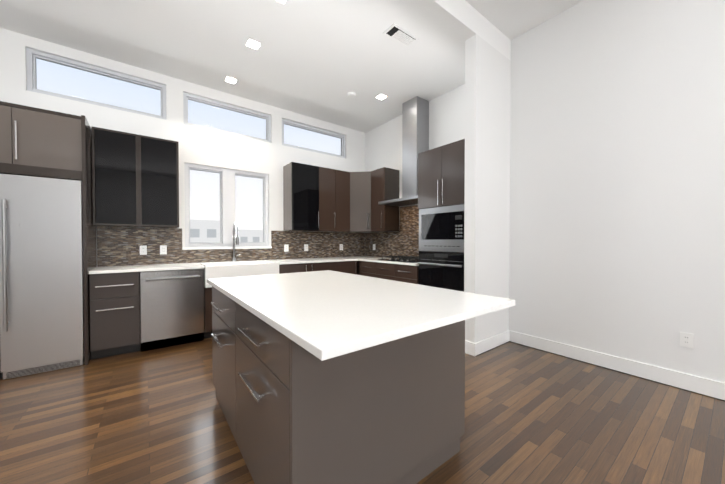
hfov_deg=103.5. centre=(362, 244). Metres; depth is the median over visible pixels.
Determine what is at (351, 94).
smoke detector
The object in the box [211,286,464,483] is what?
kitchen island
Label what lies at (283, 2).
recessed light
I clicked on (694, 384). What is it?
baseboard
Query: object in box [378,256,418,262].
gas cooktop
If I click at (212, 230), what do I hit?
building
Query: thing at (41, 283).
fridge
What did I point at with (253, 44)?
recessed light
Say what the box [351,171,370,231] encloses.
upper cabinet
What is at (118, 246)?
backsplash
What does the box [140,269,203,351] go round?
dishwasher
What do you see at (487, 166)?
wall
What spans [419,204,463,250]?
built-in microwave
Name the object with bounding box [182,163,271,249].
window
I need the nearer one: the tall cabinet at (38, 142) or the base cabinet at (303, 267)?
the tall cabinet at (38, 142)
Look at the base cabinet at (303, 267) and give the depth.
4.27 m
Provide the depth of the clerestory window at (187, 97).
4.20 m
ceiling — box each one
[0,0,510,132]
[465,0,582,39]
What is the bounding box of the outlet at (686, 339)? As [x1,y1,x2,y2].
[680,332,692,347]
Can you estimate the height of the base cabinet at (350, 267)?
0.884 m
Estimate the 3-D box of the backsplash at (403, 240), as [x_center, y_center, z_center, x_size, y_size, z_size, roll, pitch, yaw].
[0.641,-0.212,4.948,0.012,0.884,1.939,-1,1,-37]
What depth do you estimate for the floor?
1.87 m
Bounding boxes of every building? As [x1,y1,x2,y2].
[190,219,219,241]
[235,230,262,241]
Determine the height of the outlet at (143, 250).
0.116 m
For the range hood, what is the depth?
4.36 m
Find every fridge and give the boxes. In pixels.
[0,174,83,379]
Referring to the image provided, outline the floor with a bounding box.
[0,338,724,483]
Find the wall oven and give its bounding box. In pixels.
[418,250,463,291]
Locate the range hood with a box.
[378,96,428,205]
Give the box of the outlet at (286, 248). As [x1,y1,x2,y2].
[284,244,288,251]
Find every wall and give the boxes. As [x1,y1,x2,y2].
[0,28,364,266]
[365,0,724,382]
[464,34,510,342]
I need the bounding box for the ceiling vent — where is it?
[383,23,418,47]
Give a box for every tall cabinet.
[0,101,96,364]
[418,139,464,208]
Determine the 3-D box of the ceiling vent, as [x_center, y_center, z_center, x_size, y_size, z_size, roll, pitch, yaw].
[0.405,-2.193,3.007,0.360,0.014,0.170,-1,1,-37]
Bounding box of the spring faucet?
[232,222,240,261]
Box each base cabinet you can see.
[89,272,140,359]
[204,287,211,338]
[279,262,334,273]
[335,261,356,274]
[357,261,418,283]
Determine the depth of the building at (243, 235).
39.21 m
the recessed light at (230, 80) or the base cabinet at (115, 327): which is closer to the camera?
the base cabinet at (115, 327)
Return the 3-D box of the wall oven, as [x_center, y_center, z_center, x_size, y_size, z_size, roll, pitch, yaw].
[1.065,0.406,3.575,0.401,0.682,0.718,-1,1,-37]
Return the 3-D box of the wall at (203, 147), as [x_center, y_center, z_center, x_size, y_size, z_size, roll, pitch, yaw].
[-2.799,-0.787,3.699,7.400,3.900,0.200,-1,1,-37]
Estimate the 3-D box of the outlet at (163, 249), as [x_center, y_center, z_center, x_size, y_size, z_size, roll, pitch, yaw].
[-2.588,0.063,3.719,0.072,0.116,0.008,-1,1,-37]
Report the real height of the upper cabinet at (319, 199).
1.055 m
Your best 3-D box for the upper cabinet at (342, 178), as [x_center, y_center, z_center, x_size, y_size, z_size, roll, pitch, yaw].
[-0.443,-0.768,5.133,0.312,1.055,0.350,-1,1,-37]
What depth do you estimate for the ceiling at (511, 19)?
3.00 m
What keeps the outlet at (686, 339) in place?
attached to the wall at (617, 182)
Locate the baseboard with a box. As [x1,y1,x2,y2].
[465,330,724,400]
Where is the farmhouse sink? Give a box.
[199,261,278,287]
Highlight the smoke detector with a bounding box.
[347,92,355,97]
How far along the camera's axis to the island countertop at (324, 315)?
1.31 m
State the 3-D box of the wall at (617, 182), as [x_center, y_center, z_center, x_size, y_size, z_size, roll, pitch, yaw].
[2.907,-0.765,2.122,0.200,3.900,9.200,-1,1,-37]
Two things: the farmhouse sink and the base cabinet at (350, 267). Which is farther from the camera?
the base cabinet at (350, 267)
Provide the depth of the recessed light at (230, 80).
3.84 m
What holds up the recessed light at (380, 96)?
in the ceiling at (318, 59)
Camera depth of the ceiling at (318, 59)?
3.13 m
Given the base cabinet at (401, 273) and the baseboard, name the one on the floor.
the base cabinet at (401, 273)
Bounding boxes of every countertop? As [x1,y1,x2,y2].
[89,256,375,273]
[207,270,514,360]
[358,257,418,265]
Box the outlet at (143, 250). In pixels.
[140,246,146,254]
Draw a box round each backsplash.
[97,227,364,266]
[365,205,418,257]
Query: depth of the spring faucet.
4.17 m
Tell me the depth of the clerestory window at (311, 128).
5.09 m
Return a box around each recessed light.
[224,76,237,84]
[245,38,261,50]
[275,0,287,4]
[374,93,387,99]
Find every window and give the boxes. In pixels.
[26,48,165,119]
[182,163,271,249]
[183,92,270,142]
[282,119,344,157]
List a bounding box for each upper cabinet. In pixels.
[91,126,178,227]
[283,162,318,230]
[315,167,334,231]
[335,170,350,231]
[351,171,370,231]
[371,167,398,231]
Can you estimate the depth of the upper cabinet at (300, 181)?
4.56 m
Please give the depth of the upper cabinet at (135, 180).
3.27 m
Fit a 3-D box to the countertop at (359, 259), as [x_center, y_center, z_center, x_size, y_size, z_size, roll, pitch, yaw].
[0.580,0.253,4.501,0.651,0.030,1.290,-1,1,-37]
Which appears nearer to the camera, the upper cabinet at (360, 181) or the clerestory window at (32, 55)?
the clerestory window at (32, 55)
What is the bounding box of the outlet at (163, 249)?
[160,245,166,253]
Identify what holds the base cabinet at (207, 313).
on the floor
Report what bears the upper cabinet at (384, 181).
attached to the wall at (617, 182)

